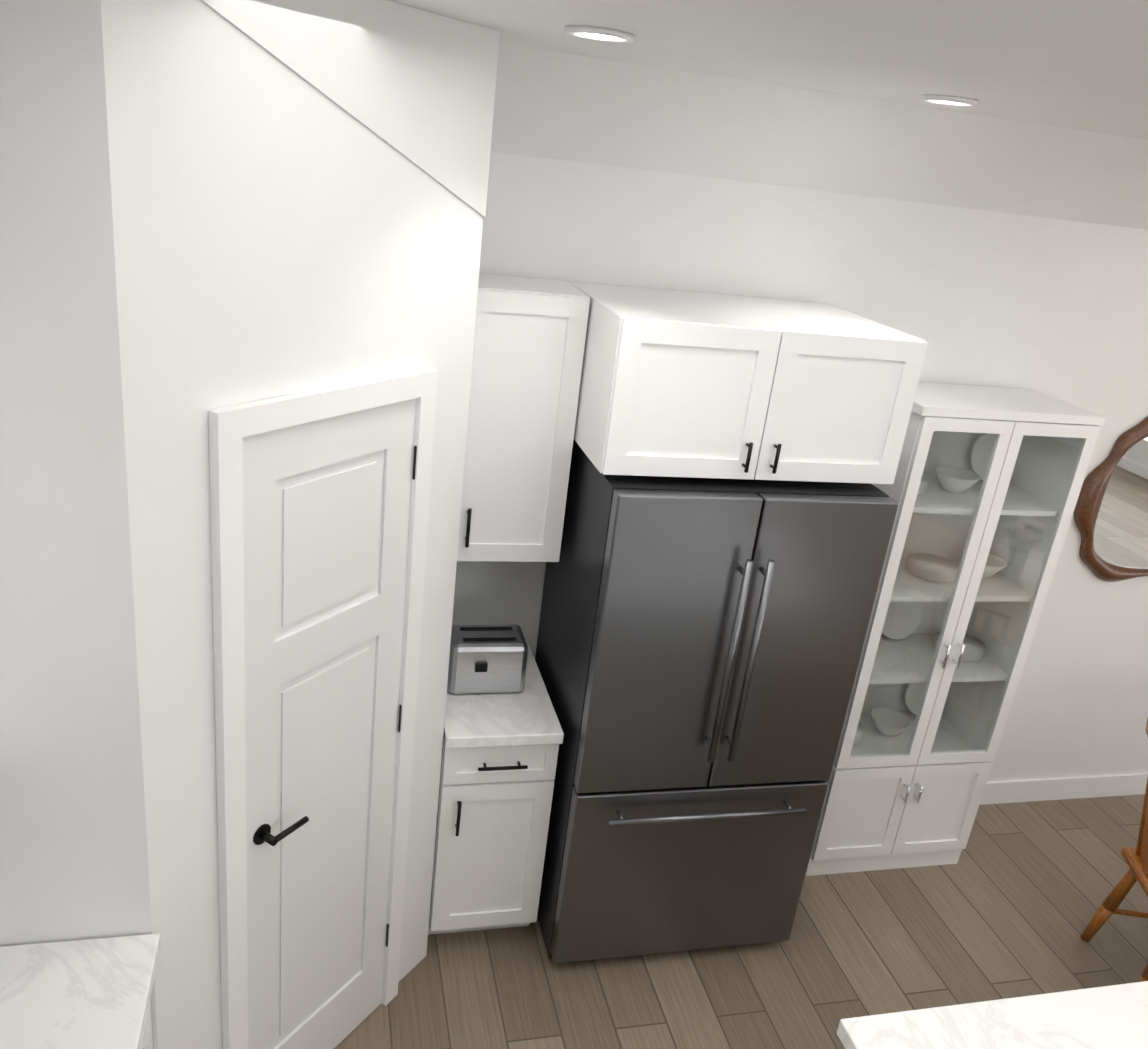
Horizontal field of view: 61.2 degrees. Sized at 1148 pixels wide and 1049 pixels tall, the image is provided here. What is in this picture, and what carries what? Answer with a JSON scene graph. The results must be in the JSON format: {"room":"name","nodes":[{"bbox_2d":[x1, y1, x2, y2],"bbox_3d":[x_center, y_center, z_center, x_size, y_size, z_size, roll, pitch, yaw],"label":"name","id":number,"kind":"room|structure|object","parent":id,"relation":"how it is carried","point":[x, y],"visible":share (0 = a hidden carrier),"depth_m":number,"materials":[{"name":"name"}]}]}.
{"room":"kitchen","nodes":[
{"label":"kitchen","id":0,"kind":"room"},
{"bbox_2d":[0,0,482,1048],"bbox_3d":[-0.986,0.169,2.624,1.350,2.900,1.350,1,22,-15],"label":"wall","id":1,"kind":"structure","parent":0,"point":[204,208],"depth_m":1.92,"materials":[{"name":"paint"}]},
{"bbox_2d":[208,368,437,1048],"bbox_3d":[-0.638,0.669,2.557,0.063,2.100,0.680,18,24,27],"label":"pantry door","id":2,"kind":"structure","parent":1,"relation":"in","point":[319,504],"depth_m":2.45,"materials":[{"name":"paint"}]},
{"bbox_2d":[201,0,499,216],"bbox_3d":[-0.477,-0.853,1.982,0.005,0.430,1.046,18,24,27],"label":"wall","id":3,"kind":"structure","parent":0,"point":[416,86],"depth_m":2.10,"materials":[{"name":"paint"}]},
{"bbox_2d":[334,794,1147,1048],"bbox_3d":[3.733,3.006,0.989,10.200,0.100,9.100,1,22,-15],"label":"floor","id":4,"kind":"structure","parent":0,"point":[1008,904],"depth_m":3.54,"materials":[{"name":"brown wood"}]},
{"bbox_2d":[144,1010,152,1048],"bbox_3d":[-1.204,1.522,1.893,0.594,0.870,0.871,1,22,-15],"label":"base cabinet","id":5,"kind":"object","parent":4,"relation":"on","point":[148,1041],"depth_m":2.25,"materials":[{"name":"paint"}]},
{"bbox_2d":[0,934,159,1048],"bbox_3d":[-1.138,1.099,1.733,0.623,0.040,0.871,1,22,-15],"label":"countertop","id":6,"kind":"structure","parent":5,"relation":"on","point":[87,993],"depth_m":2.03,"materials":[{"name":"white stone"}]},
{"bbox_2d":[428,639,563,934],"bbox_3d":[-0.339,0.973,3.519,0.379,0.912,0.639,1,22,-15],"label":"base cabinet","id":7,"kind":"object","parent":4,"relation":"on","point":[498,764],"visible":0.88,"depth_m":3.24,"materials":[{"name":"paint"}]},
{"bbox_2d":[447,624,527,693],"bbox_3d":[-0.301,0.459,3.317,0.260,0.191,0.182,1,22,-15],"label":"toaster","id":8,"kind":"object","parent":7,"relation":"on","point":[487,658],"visible":0.9,"depth_m":3.25,"materials":[{"name":"silver metal"}]},
{"bbox_2d":[535,439,897,963],"bbox_3d":[0.380,0.623,3.450,0.894,1.775,0.781,1,22,-15],"label":"refrigerator","id":9,"kind":"object","parent":4,"relation":"on","point":[700,642],"visible":0.98,"depth_m":3.09,"materials":[{"name":"grey metal"}]},
{"bbox_2d":[805,382,1105,875],"bbox_3d":[1.375,0.468,3.865,0.740,1.990,0.430,1,22,-15],"label":"hutch","id":10,"kind":"object","parent":4,"relation":"on","point":[983,490],"visible":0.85,"depth_m":3.78,"materials":[{"name":"paint"}]},
{"bbox_2d":[837,981,1147,1048],"bbox_3d":[1.300,1.912,1.620,1.100,0.917,1.940,1,22,-15],"label":"kitchen island","id":11,"kind":"object","parent":4,"relation":"on","point":[1111,1017],"visible":1,"depth_m":2.22,"materials":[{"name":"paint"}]},
{"bbox_2d":[1080,717,1147,981],"bbox_3d":[2.212,1.269,3.455,0.582,0.999,0.480,8,21,4],"label":"chair","id":12,"kind":"object","parent":4,"relation":"on","point":[1136,859],"visible":0.9,"depth_m":3.65,"materials":[{"name":"brown wood"}]},
{"bbox_2d":[388,0,1147,138],"bbox_3d":[4.075,0.229,-0.092,10.200,0.100,9.100,1,22,-15],"label":"ceiling","id":13,"kind":"structure","parent":0,"point":[1080,64],"depth_m":1.88,"materials":[{"name":"paint"}]},
{"bbox_2d":[565,25,633,42],"bbox_3d":[0.054,-1.056,2.091,0.150,0.012,0.150,1,22,-15],"label":"recessed light","id":14,"kind":"object","parent":13,"relation":"in","point":[599,34],"visible":1,"depth_m":2.05,"materials":[{"name":"white plastic"}]},
{"bbox_2d":[920,95,977,106],"bbox_3d":[1.012,-1.145,2.623,0.150,0.012,0.150,1,22,-15],"label":"recessed light","id":15,"kind":"object","parent":13,"relation":"in","point":[949,100],"visible":1,"depth_m":2.58,"materials":[{"name":"white plastic"}]},
{"bbox_2d":[452,152,1147,781],"bbox_3d":[2.995,-0.051,4.447,9.970,2.900,0.250,1,22,-15],"label":"wall","id":16,"kind":"structure","parent":0,"point":[1054,308],"depth_m":3.57,"materials":[{"name":"paint"}]},
{"bbox_2d":[457,273,589,561],"bbox_3d":[-0.215,-0.336,3.151,0.379,0.870,0.369,1,22,-15],"label":"upper cabinet","id":17,"kind":"object","parent":16,"relation":"attached to","point":[528,346],"visible":0.85,"depth_m":3.01,"materials":[{"name":"paint"}]},
{"bbox_2d":[568,281,927,483],"bbox_3d":[0.493,-0.457,3.103,0.950,0.450,0.689,1,22,-15],"label":"upper cabinet","id":18,"kind":"object","parent":16,"relation":"attached to","point":[675,383],"visible":1,"depth_m":2.83,"materials":[{"name":"paint"}]},
{"bbox_2d":[980,773,1147,804],"bbox_3d":[4.529,1.319,5.270,6.070,0.120,0.013,1,22,-15],"label":"baseboard","id":19,"kind":"structure","parent":16,"relation":"attached to","point":[1012,791],"depth_m":4.67,"materials":[{"name":"paint"}]},
{"bbox_2d":[1074,416,1147,581],"bbox_3d":[2.632,-0.111,4.163,1.096,0.792,0.040,1,22,-15],"label":"mirror","id":20,"kind":"object","parent":16,"relation":"attached to","point":[1111,514],"visible":1,"depth_m":4.10,"materials":[{"name":"brown wood"}]},
{"bbox_2d":[490,43,1147,229],"bbox_3d":[3.764,-1.148,3.875,8.418,0.280,0.300,1,22,-15],"label":"wall","id":21,"kind":"structure","parent":0,"point":[570,107],"depth_m":3.06,"materials":[{"name":"paint"}]}
]}

